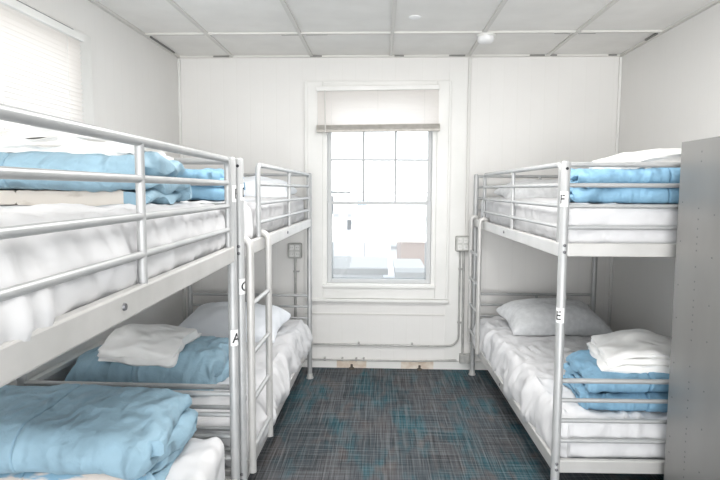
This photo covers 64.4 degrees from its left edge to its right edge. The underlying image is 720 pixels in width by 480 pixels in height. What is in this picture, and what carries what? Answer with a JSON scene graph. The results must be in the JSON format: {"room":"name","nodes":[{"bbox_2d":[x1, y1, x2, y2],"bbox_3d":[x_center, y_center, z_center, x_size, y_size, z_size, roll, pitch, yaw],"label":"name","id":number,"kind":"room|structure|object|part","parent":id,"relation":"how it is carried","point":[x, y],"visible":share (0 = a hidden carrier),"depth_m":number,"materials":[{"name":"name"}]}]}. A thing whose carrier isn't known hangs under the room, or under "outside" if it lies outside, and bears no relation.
{"room":"dormitory","nodes":[
{"label":"dormitory","id":0,"kind":"room"},
{"bbox_2d":[21,0,182,380],"bbox_3d":[-1.584,0.043,1.646,0.140,2.435,5.751,0,5,2],"label":"wall","id":1,"kind":"structure","parent":0,"point":[135,80],"depth_m":3.56,"materials":[{"name":"paint"}]},
{"bbox_2d":[7,0,105,385],"bbox_3d":[-1.531,-0.181,2.347,0.190,1.670,1.590,0,5,2],"label":"window","id":2,"kind":"structure","parent":1,"relation":"in","point":[46,370],"depth_m":2.97,"materials":[{"name":"paint"}]},
{"bbox_2d":[0,0,83,130],"bbox_3d":[-1.436,-0.228,2.304,0.040,1.499,1.298,0,5,2],"label":"window blind","id":3,"kind":"object","parent":2,"relation":"attached to","point":[40,68],"visible":0.21,"depth_m":2.52,"materials":[{"name":"paint"}]},
{"bbox_3d":[-1.420,-0.215,2.305,0.002,1.465,0.002,0,5,2],"label":"ladder cord","id":4,"kind":"part","parent":3,"relation":"part of","materials":[{"name":"fabric"}]},
{"bbox_3d":[-1.401,-0.258,2.793,0.002,1.465,0.002,3,6,32],"label":"ladder cord","id":5,"kind":"part","parent":3,"relation":"part of","materials":[{"name":"fabric"}]},
{"bbox_2d":[178,57,618,361],"bbox_3d":[0.275,-0.201,4.514,3.640,2.435,0.140,0,5,2],"label":"wall","id":6,"kind":"structure","parent":0,"point":[526,111],"depth_m":4.41,"materials":[{"name":"paint"}]},
{"bbox_2d":[288,243,301,257],"bbox_3d":[-0.508,0.083,4.468,0.110,0.120,0.059,0,5,2],"label":"outlet box","id":7,"kind":"object","parent":6,"relation":"attached to","point":[294,249],"visible":1,"depth_m":4.44,"materials":[{"name":"paint"}]},
{"bbox_2d":[293,258,299,319],"bbox_3d":[-0.502,0.475,4.519,0.048,0.680,0.027,0,5,2],"label":"conduit","id":8,"kind":"object","parent":6,"relation":"attached to","point":[295,270],"visible":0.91,"depth_m":4.50,"materials":[{"name":"metal"}]},
{"bbox_2d":[305,313,444,315],"bbox_3d":[0.162,0.587,4.514,1.200,0.008,0.006,0,5,2],"label":"trim","id":9,"kind":"structure","parent":6,"relation":"attached to","point":[305,313],"depth_m":4.51,"materials":[{"name":"white"}]},
{"bbox_2d":[304,81,451,302],"bbox_3d":[0.136,-0.367,4.487,1.125,1.702,0.174,0,5,2],"label":"window","id":10,"kind":"structure","parent":6,"relation":"in","point":[318,159],"depth_m":4.46,"materials":[{"name":"paint"}]},
{"bbox_2d":[316,84,439,134],"bbox_3d":[0.134,-0.981,4.319,0.937,0.360,0.065,0,5,2],"label":"window blind","id":11,"kind":"object","parent":10,"relation":"attached to","point":[376,108],"visible":1,"depth_m":4.32,"materials":[{"name":"fabric"}]},
{"bbox_3d":[0.136,-0.847,4.335,0.937,0.052,0.056,0,5,2],"label":"rail","id":12,"kind":"part","parent":11,"relation":"part of","materials":[{"name":"white plastic"}]},
{"bbox_3d":[0.150,0.019,4.523,0.815,0.643,0.028,0,5,2],"label":"sash frame","id":13,"kind":"part","parent":10,"relation":"part of","materials":[{"name":"grey paint"}]},
{"bbox_3d":[0.152,-0.027,4.590,0.815,0.723,0.017,0,5,2],"label":"storm frame","id":14,"kind":"part","parent":10,"relation":"part of","materials":[{"name":"grey"}]},
{"bbox_3d":[0.154,-0.690,4.500,0.815,0.810,0.028,0,5,2],"label":"sash frame","id":15,"kind":"part","parent":10,"relation":"part of","materials":[{"name":"grey paint"}]},
{"bbox_2d":[305,356,456,361],"bbox_3d":[-0.264,0.944,4.551,2.050,0.028,0.028,0,5,2],"label":"conduit","id":16,"kind":"object","parent":6,"relation":"attached to","point":[342,358],"visible":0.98,"depth_m":4.52,"materials":[{"name":"metal"}]},
{"bbox_2d":[312,251,462,346],"bbox_3d":[-0.238,0.457,4.508,2.099,0.760,0.026,0,5,2],"label":"conduit","id":17,"kind":"object","parent":6,"relation":"attached to","point":[459,268],"visible":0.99,"depth_m":4.50,"materials":[{"name":"metal"}]},
{"bbox_2d":[302,360,486,369],"bbox_3d":[0.267,0.988,4.540,3.360,0.062,0.016,0,5,2],"label":"baseboard","id":18,"kind":"structure","parent":6,"relation":"attached to","point":[455,365],"depth_m":4.53,"materials":[{"name":"paint"}]},
{"bbox_2d":[177,57,622,328],"bbox_3d":[0.272,-0.214,4.432,3.360,2.335,0.020,0,5,2],"label":"trim","id":19,"kind":"structure","parent":6,"relation":"attached to","point":[620,58],"depth_m":4.40,"materials":[{"name":"paint"}]},
{"bbox_2d":[150,33,657,56],"bbox_3d":[0.265,-1.362,4.009,3.315,0.010,0.616,0,5,2],"label":"trim","id":20,"kind":"structure","parent":6,"relation":"attached to","point":[655,34],"depth_m":4.25,"materials":[{"name":"grey metal"}]},
{"bbox_2d":[444,72,466,360],"bbox_3d":[0.738,-0.159,4.426,0.135,2.230,0.008,0,5,2],"label":"trim","id":21,"kind":"structure","parent":6,"relation":"attached to","point":[459,79],"depth_m":4.41,"materials":[{"name":"paint"}]},
{"bbox_2d":[455,236,468,251],"bbox_3d":[0.791,0.028,4.414,0.110,0.120,0.059,0,5,2],"label":"outlet box","id":22,"kind":"object","parent":6,"relation":"attached to","point":[461,242],"visible":0.97,"depth_m":4.39,"materials":[{"name":"paint"}]},
{"bbox_2d":[461,251,464,353],"bbox_3d":[0.804,0.490,4.466,0.024,0.810,0.018,0,5,2],"label":"conduit","id":23,"kind":"object","parent":6,"relation":"attached to","point":[463,252],"visible":1,"depth_m":4.46,"materials":[{"name":"metal"}]},
{"bbox_2d":[459,353,469,362],"bbox_3d":[0.831,0.930,4.495,0.100,0.070,0.054,0,5,2],"label":"junction box","id":24,"kind":"object","parent":6,"relation":"attached to","point":[465,357],"visible":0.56,"depth_m":4.47,"materials":[{"name":"paint"}]},
{"bbox_2d":[465,57,471,235],"bbox_3d":[0.828,-0.705,4.370,0.022,1.349,0.016,0,5,2],"label":"cable cover","id":25,"kind":"object","parent":6,"relation":"attached to","point":[470,58],"visible":1,"depth_m":4.36,"materials":[{"name":"white plastic"}]},
{"bbox_2d":[97,0,713,55],"bbox_3d":[0.173,-1.208,1.540,3.640,0.108,5.891,0,5,2],"label":"ceiling","id":26,"kind":"structure","parent":0,"point":[150,16],"depth_m":3.49,"materials":[{"name":"tile"}]},
{"bbox_2d":[145,0,661,56],"bbox_3d":[0.170,-1.145,1.475,3.360,0.020,5.751,0,5,2],"label":"trim","id":27,"kind":"structure","parent":26,"relation":"attached to","point":[176,6],"depth_m":3.67,"materials":[{"name":"white metal"}]},
{"bbox_2d":[409,15,420,19],"bbox_3d":[0.324,-1.310,3.370,0.072,0.008,0.072,0,5,2],"label":"cover plate","id":28,"kind":"object","parent":26,"relation":"attached to","point":[413,17],"visible":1,"depth_m":3.35,"materials":[{"name":"white plastic"}]},
{"bbox_2d":[476,32,495,43],"bbox_3d":[0.817,-1.304,3.714,0.124,0.052,0.124,0,5,2],"label":"smoke detector","id":29,"kind":"object","parent":26,"relation":"attached to","point":[487,37],"visible":1,"depth_m":3.67,"materials":[{"name":"paint"}]},
{"bbox_2d":[248,367,663,479],"bbox_3d":[0.161,1.324,1.764,3.640,0.120,5.891,0,5,2],"label":"floor","id":30,"kind":"structure","parent":0,"point":[338,423],"depth_m":3.33,"materials":[{"name":"carpet"}]},
{"bbox_2d":[0,103,239,479],"bbox_3d":[-0.935,0.539,1.209,0.976,1.531,2.034,0,5,1],"label":"bunk bed","id":31,"kind":"object","parent":30,"relation":"on","point":[69,330],"visible":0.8,"depth_m":1.19,"materials":[{"name":"silver metal"}]},
{"bbox_2d":[0,201,225,345],"bbox_3d":[-0.926,0.042,1.162,0.910,0.236,1.954,0,5,1],"label":"mattress","id":32,"kind":"object","parent":31,"relation":"on","point":[27,258],"visible":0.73,"depth_m":1.08,"materials":[{"name":"white fabric"}]},
{"bbox_2d":[0,151,191,205],"bbox_3d":[-1.004,-0.187,1.716,0.886,0.156,0.462,0,5,1],"label":"duvet","id":33,"kind":"object","parent":32,"relation":"on","point":[12,191],"visible":0.62,"depth_m":1.55,"materials":[{"name":"blue fabric"}]},
{"bbox_2d":[0,141,173,159],"bbox_3d":[-0.965,-0.270,1.738,0.706,0.068,0.381,0,5,0],"label":"folded towel","id":34,"kind":"object","parent":33,"relation":"on","point":[83,147],"visible":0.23,"depth_m":1.57,"materials":[{"name":"fabric"}]},
{"bbox_2d":[0,136,165,154],"bbox_3d":[-0.963,-0.280,1.735,0.677,0.056,0.347,0,5,0],"label":"folded towel","id":35,"kind":"object","parent":34,"relation":"on","point":[6,141],"visible":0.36,"depth_m":1.57,"materials":[{"name":"fabric"}]},
{"bbox_2d":[0,126,155,149],"bbox_3d":[-0.956,-0.309,1.733,0.655,0.067,0.341,0,5,1],"label":"folded towel","id":36,"kind":"object","parent":35,"relation":"on","point":[31,132],"visible":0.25,"depth_m":1.58,"materials":[{"name":"fabric"}]},
{"bbox_2d":[166,437,224,479],"bbox_3d":[-0.938,0.924,1.243,0.886,0.229,1.943,0,5,1],"label":"mattress","id":37,"kind":"object","parent":31,"relation":"on","point":[200,459],"visible":0.27,"depth_m":2.00,"materials":[{"name":"white fabric"}]},
{"bbox_2d":[0,383,197,479],"bbox_3d":[-1.050,0.648,1.915,0.927,0.226,0.549,0,5,-1],"label":"duvet","id":38,"kind":"object","parent":37,"relation":"on","point":[66,431],"visible":1,"depth_m":1.75,"materials":[{"name":"blue fabric"}]},
{"bbox_3d":[-0.930,-0.296,2.130,0.876,0.021,0.021,0,5,1],"label":"rail","id":39,"kind":"part","parent":31,"relation":"part of","materials":[{"name":"silver metal"}]},
{"bbox_3d":[-0.934,0.589,2.208,0.876,0.021,0.021,0,5,1],"label":"rail","id":40,"kind":"part","parent":31,"relation":"part of","materials":[{"name":"silver metal"}]},
{"bbox_3d":[-0.935,0.758,2.223,0.876,0.018,0.018,0,5,1],"label":"rail","id":41,"kind":"part","parent":31,"relation":"part of","materials":[{"name":"silver metal"}]},
{"bbox_3d":[-0.935,0.671,2.215,0.876,0.018,0.018,0,5,1],"label":"rail","id":42,"kind":"part","parent":31,"relation":"part of","materials":[{"name":"silver metal"}]},
{"bbox_3d":[-0.484,0.448,2.189,0.036,1.519,0.036,0,5,1],"label":"corner post","id":43,"kind":"part","parent":31,"relation":"part of","materials":[{"name":"silver metal"}]},
{"bbox_2d":[16,158,312,479],"bbox_3d":[-0.859,0.358,3.264,0.976,1.531,2.034,1,5,3],"label":"bunk bed","id":44,"kind":"object","parent":30,"relation":"on","point":[246,247],"visible":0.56,"depth_m":2.30,"materials":[{"name":"silver metal"}]},
{"bbox_3d":[-1.367,0.434,2.301,0.036,1.519,0.036,1,5,3],"label":"corner post","id":45,"kind":"part","parent":44,"relation":"part of","materials":[{"name":"silver metal"}]},
{"bbox_3d":[-0.919,0.581,2.292,0.876,0.021,0.021,1,5,3],"label":"rail","id":46,"kind":"part","parent":44,"relation":"part of","materials":[{"name":"silver metal"}]},
{"bbox_3d":[-1.272,0.261,4.271,0.036,1.519,0.036,1,5,3],"label":"corner post","id":47,"kind":"part","parent":44,"relation":"part of","materials":[{"name":"silver metal"}]},
{"bbox_3d":[-0.915,-0.303,2.214,0.876,0.021,0.021,1,5,3],"label":"rail","id":48,"kind":"part","parent":44,"relation":"part of","materials":[{"name":"silver metal"}]},
{"bbox_3d":[-0.919,0.664,2.299,0.876,0.018,0.018,1,5,3],"label":"rail","id":49,"kind":"part","parent":44,"relation":"part of","materials":[{"name":"silver metal"}]},
{"bbox_3d":[-0.919,0.751,2.307,0.876,0.018,0.018,1,5,3],"label":"rail","id":50,"kind":"part","parent":44,"relation":"part of","materials":[{"name":"silver metal"}]},
{"bbox_3d":[-0.920,0.836,2.314,0.876,0.018,0.018,1,5,3],"label":"rail","id":51,"kind":"part","parent":44,"relation":"part of","materials":[{"name":"silver metal"}]},
{"bbox_3d":[-0.920,0.944,2.324,0.872,0.055,0.024,1,5,3],"label":"panel","id":52,"kind":"part","parent":44,"relation":"part of","materials":[{"name":"paint"}]},
{"bbox_3d":[-0.469,0.442,2.258,0.036,1.519,0.036,1,5,3],"label":"corner post","id":53,"kind":"part","parent":44,"relation":"part of","materials":[{"name":"silver metal"}]},
{"bbox_2d":[181,195,303,238],"bbox_3d":[-0.869,-0.145,3.218,0.873,0.210,1.944,1,5,3],"label":"mattress","id":54,"kind":"object","parent":44,"relation":"on","point":[275,209],"visible":0.23,"depth_m":2.91,"materials":[{"name":"white fabric"}]},
{"bbox_2d":[178,168,244,200],"bbox_3d":[-0.963,-0.264,2.647,0.809,0.149,0.482,0,5,2],"label":"duvet","id":55,"kind":"object","parent":54,"relation":"on","point":[215,193],"visible":0.17,"depth_m":2.42,"materials":[{"name":"blue fabric"}]},
{"bbox_2d":[244,176,296,197],"bbox_3d":[-0.782,-0.358,3.942,0.654,0.173,0.396,0,5,0],"label":"pillow","id":56,"kind":"object","parent":54,"relation":"on","point":[266,191],"visible":0.18,"depth_m":3.77,"materials":[{"name":"fabric"}]},
{"bbox_3d":[-0.824,0.490,4.269,0.876,0.018,0.018,1,5,3],"label":"rail","id":57,"kind":"part","parent":44,"relation":"part of","materials":[{"name":"silver metal"}]},
{"bbox_3d":[-0.823,0.408,4.262,0.876,0.021,0.021,1,5,3],"label":"rail","id":58,"kind":"part","parent":44,"relation":"part of","materials":[{"name":"silver metal"}]},
{"bbox_2d":[190,319,312,467],"bbox_3d":[-0.846,0.771,3.295,0.946,0.277,1.990,1,5,3],"label":"mattress","id":59,"kind":"object","parent":44,"relation":"on","point":[294,338],"visible":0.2,"depth_m":3.07,"materials":[{"name":"white fabric"}]},
{"bbox_2d":[65,336,228,390],"bbox_3d":[-1.019,0.604,2.810,0.784,0.193,0.446,1,5,3],"label":"duvet","id":60,"kind":"object","parent":59,"relation":"on","point":[204,360],"visible":0.59,"depth_m":2.63,"materials":[{"name":"blue fabric"}]},
{"bbox_2d":[98,333,201,367],"bbox_3d":[-1.030,0.514,2.798,0.396,0.104,0.417,1,5,3],"label":"folded towel","id":61,"kind":"object","parent":60,"relation":"on","point":[132,361],"visible":0.2,"depth_m":2.60,"materials":[{"name":"fabric"}]},
{"bbox_2d":[97,323,198,360],"bbox_3d":[-1.018,0.486,2.785,0.367,0.130,0.395,0,5,3],"label":"folded towel","id":62,"kind":"object","parent":61,"relation":"on","point":[154,342],"visible":1,"depth_m":2.68,"materials":[{"name":"fabric"}]},
{"bbox_2d":[179,301,290,343],"bbox_3d":[-0.840,0.525,3.789,0.675,0.208,0.452,1,5,7],"label":"pillow","id":63,"kind":"object","parent":59,"relation":"on","point":[209,319],"visible":0.59,"depth_m":3.64,"materials":[{"name":"fabric"}]},
{"bbox_3d":[-0.819,-0.477,4.184,0.876,0.021,0.021,1,5,3],"label":"rail","id":64,"kind":"part","parent":44,"relation":"part of","materials":[{"name":"silver metal"}]},
{"bbox_3d":[-0.824,0.577,4.277,0.876,0.018,0.018,1,5,3],"label":"rail","id":65,"kind":"part","parent":44,"relation":"part of","materials":[{"name":"silver metal"}]},
{"bbox_3d":[-0.373,0.269,4.228,0.036,1.519,0.036,1,5,3],"label":"corner post","id":66,"kind":"part","parent":44,"relation":"part of","materials":[{"name":"silver metal"}]},
{"bbox_2d":[467,161,680,479],"bbox_3d":[1.282,0.361,3.334,0.976,1.531,2.034,0,5,1],"label":"bunk bed","id":67,"kind":"object","parent":30,"relation":"on","point":[561,248],"visible":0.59,"depth_m":2.38,"materials":[{"name":"silver metal"}]},
{"bbox_3d":[0.865,0.266,4.328,0.036,1.519,0.036,0,5,1],"label":"corner post","id":68,"kind":"part","parent":67,"relation":"part of","materials":[{"name":"silver metal"}]},
{"bbox_3d":[1.313,0.581,4.346,0.876,0.018,0.018,0,5,1],"label":"rail","id":69,"kind":"part","parent":67,"relation":"part of","materials":[{"name":"silver metal"}]},
{"bbox_3d":[1.318,-0.473,4.253,0.876,0.021,0.021,0,5,1],"label":"rail","id":70,"kind":"part","parent":67,"relation":"part of","materials":[{"name":"silver metal"}]},
{"bbox_3d":[1.314,0.494,4.339,0.876,0.018,0.018,0,5,1],"label":"rail","id":71,"kind":"part","parent":67,"relation":"part of","materials":[{"name":"silver metal"}]},
{"bbox_3d":[1.314,0.411,4.332,0.876,0.021,0.021,0,5,1],"label":"rail","id":72,"kind":"part","parent":67,"relation":"part of","materials":[{"name":"silver metal"}]},
{"bbox_3d":[0.822,0.440,2.357,0.036,1.519,0.036,0,5,1],"label":"corner post","id":73,"kind":"part","parent":67,"relation":"part of","materials":[{"name":"silver metal"}]},
{"bbox_2d":[471,316,666,459],"bbox_3d":[1.268,0.774,3.385,0.940,0.278,1.994,0,5,1],"label":"mattress","id":74,"kind":"object","parent":67,"relation":"on","point":[525,364],"visible":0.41,"depth_m":2.73,"materials":[{"name":"white fabric"}]},
{"bbox_2d":[496,298,612,335],"bbox_3d":[1.312,0.512,3.907,0.655,0.202,0.433,0,5,-2],"label":"pillow","id":75,"kind":"object","parent":74,"relation":"on","point":[531,316],"visible":0.88,"depth_m":3.73,"materials":[{"name":"grey fabric"}]},
{"bbox_2d":[563,350,668,411],"bbox_3d":[1.389,0.632,2.611,0.834,0.192,0.461,1,5,6],"label":"duvet","id":76,"kind":"object","parent":74,"relation":"on","point":[579,364],"visible":0.33,"depth_m":2.45,"materials":[{"name":"blue fabric"}]},
{"bbox_2d":[587,342,669,373],"bbox_3d":[1.283,0.531,2.613,0.427,0.084,0.389,1,5,11],"label":"folded towel","id":77,"kind":"object","parent":76,"relation":"on","point":[624,368],"visible":0.2,"depth_m":2.45,"materials":[{"name":"fabric"}]},
{"bbox_2d":[590,343,669,366],"bbox_3d":[1.290,0.512,2.621,0.409,0.092,0.357,1,5,10],"label":"folded towel","id":78,"kind":"object","parent":77,"relation":"on","point":[639,360],"visible":0.21,"depth_m":2.47,"materials":[{"name":"fabric"}]},
{"bbox_2d":[591,329,670,362],"bbox_3d":[1.286,0.481,2.614,0.387,0.096,0.337,1,5,12],"label":"folded towel","id":79,"kind":"object","parent":78,"relation":"on","point":[630,343],"visible":0.83,"depth_m":2.57,"materials":[{"name":"fabric"}]},
{"bbox_2d":[481,197,677,242],"bbox_3d":[1.295,-0.140,3.288,0.878,0.207,1.946,0,5,1],"label":"mattress","id":80,"kind":"object","parent":67,"relation":"on","point":[577,216],"visible":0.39,"depth_m":2.34,"materials":[{"name":"white fabric"}]},
{"bbox_2d":[494,179,557,197],"bbox_3d":[1.301,-0.344,3.986,0.655,0.163,0.396,0,5,0],"label":"pillow","id":81,"kind":"object","parent":80,"relation":"on","point":[505,192],"visible":0.36,"depth_m":3.82,"materials":[{"name":"grey fabric"}]},
{"bbox_2d":[569,168,679,203],"bbox_3d":[1.327,-0.243,2.507,0.863,0.158,0.424,1,5,7],"label":"duvet","id":82,"kind":"object","parent":80,"relation":"on","point":[640,175],"visible":0.57,"depth_m":2.35,"materials":[{"name":"blue fabric"}]},
{"bbox_3d":[1.765,0.271,4.309,0.036,1.519,0.036,0,5,1],"label":"corner post","id":83,"kind":"part","parent":67,"relation":"part of","materials":[{"name":"silver metal"}]},
{"bbox_3d":[1.270,0.949,2.392,0.872,0.055,0.024,0,5,1],"label":"panel","id":84,"kind":"part","parent":67,"relation":"part of","materials":[{"name":"paint"}]},
{"bbox_3d":[1.270,0.840,2.382,0.876,0.018,0.018,0,5,1],"label":"rail","id":85,"kind":"part","parent":67,"relation":"part of","materials":[{"name":"silver metal"}]},
{"bbox_3d":[1.270,0.755,2.374,0.876,0.018,0.018,0,5,1],"label":"rail","id":86,"kind":"part","parent":67,"relation":"part of","materials":[{"name":"silver metal"}]},
{"bbox_3d":[1.271,0.668,2.367,0.876,0.018,0.018,0,5,1],"label":"rail","id":87,"kind":"part","parent":67,"relation":"part of","materials":[{"name":"silver metal"}]},
{"bbox_3d":[1.271,0.585,2.360,0.876,0.021,0.021,0,5,1],"label":"rail","id":88,"kind":"part","parent":67,"relation":"part of","materials":[{"name":"silver metal"}]},
{"bbox_3d":[1.274,0.042,2.312,0.872,0.055,0.024,0,5,1],"label":"panel","id":89,"kind":"part","parent":67,"relation":"part of","materials":[{"name":"paint"}]},
{"bbox_3d":[1.274,-0.048,2.304,0.876,0.018,0.018,0,5,1],"label":"rail","id":90,"kind":"part","parent":67,"relation":"part of","materials":[{"name":"silver metal"}]},
{"bbox_3d":[1.274,-0.134,2.296,0.876,0.018,0.018,0,5,1],"label":"rail","id":91,"kind":"part","parent":67,"relation":"part of","materials":[{"name":"silver metal"}]},
{"bbox_3d":[1.275,-0.217,2.289,0.876,0.018,0.018,0,5,1],"label":"rail","id":92,"kind":"part","parent":67,"relation":"part of","materials":[{"name":"silver metal"}]},
{"bbox_3d":[1.275,-0.299,2.281,0.876,0.021,0.021,0,5,1],"label":"rail","id":93,"kind":"part","parent":67,"relation":"part of","materials":[{"name":"silver metal"}]},
{"bbox_2d":[664,136,719,479],"bbox_3d":[1.525,0.449,1.961,0.601,1.600,0.610,0,5,2],"label":"locker","id":94,"kind":"object","parent":30,"relation":"on","point":[692,449],"visible":1,"depth_m":2.09,"materials":[{"name":"metal"}]},
{"bbox_2d":[611,3,719,337],"bbox_3d":[1.913,0.071,1.517,0.140,2.435,5.751,0,5,2],"label":"wall","id":95,"kind":"structure","parent":0,"point":[670,83],"depth_m":3.64,"materials":[{"name":"paint"}]},
{"bbox_2d":[88,0,719,57],"bbox_3d":[0.170,-1.140,1.476,3.360,0.016,5.751,0,5,2],"label":"trim","id":96,"kind":"structure","parent":95,"relation":"attached to","point":[95,2],"depth_m":4.28,"materials":[{"name":"white"}]},
{"bbox_3d":[1.256,-0.320,2.523,0.447,0.114,0.357,0,5,-2],"label":"folded towel","id":97,"kind":"object","parent":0,"visible":0},
{"bbox_2d":[589,148,680,168],"bbox_3d":[1.256,-0.344,2.512,0.434,0.117,0.333,0,5,0],"label":"folded towel","id":98,"kind":"object","parent":97,"relation":"on","point":[670,154],"visible":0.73,"depth_m":2.38,"materials":[{"name":"fabric"}]},
{"label":"outside","id":99,"kind":"structure","parent":0,"visible":0},
{"bbox_2d":[383,216,399,277],"bbox_3d":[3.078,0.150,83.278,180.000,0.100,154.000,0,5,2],"label":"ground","id":100,"kind":"structure","parent":99,"point":[394,219],"depth_m":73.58,"materials":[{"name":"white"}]},
{"bbox_2d":[333,256,387,276],"bbox_3d":[-0.099,3.052,26.392,2.700,4.100,4.400,0,5,2],"label":"building","id":101,"kind":"structure","parent":100,"relation":"on","point":[343,266],"depth_m":24.69,"materials":[{"name":"grey"}]},
{"bbox_2d":[333,207,392,259],"bbox_3d":[-1.489,-1.086,67.770,10.400,5.050,15.400,0,5,2],"label":"building","id":102,"kind":"structure","parent":100,"relation":"on","point":[348,222],"depth_m":60.24,"materials":[{"name":"grey"}]},
{"bbox_2d":[393,259,423,277],"bbox_3d":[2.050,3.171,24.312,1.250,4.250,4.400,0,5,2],"label":"building","id":103,"kind":"structure","parent":100,"relation":"on","point":[403,268],"depth_m":23.06,"materials":[{"name":"grey"}]},
{"bbox_2d":[394,226,424,264],"bbox_3d":[6.635,1.585,41.078,8.150,4.500,10.400,0,5,2],"label":"building","id":104,"kind":"structure","parent":100,"relation":"on","point":[410,239],"depth_m":36.13,"materials":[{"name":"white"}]},
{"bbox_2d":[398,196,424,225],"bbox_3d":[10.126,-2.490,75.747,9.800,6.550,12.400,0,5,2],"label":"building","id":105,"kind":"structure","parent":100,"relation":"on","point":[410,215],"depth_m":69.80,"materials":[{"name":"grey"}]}
]}

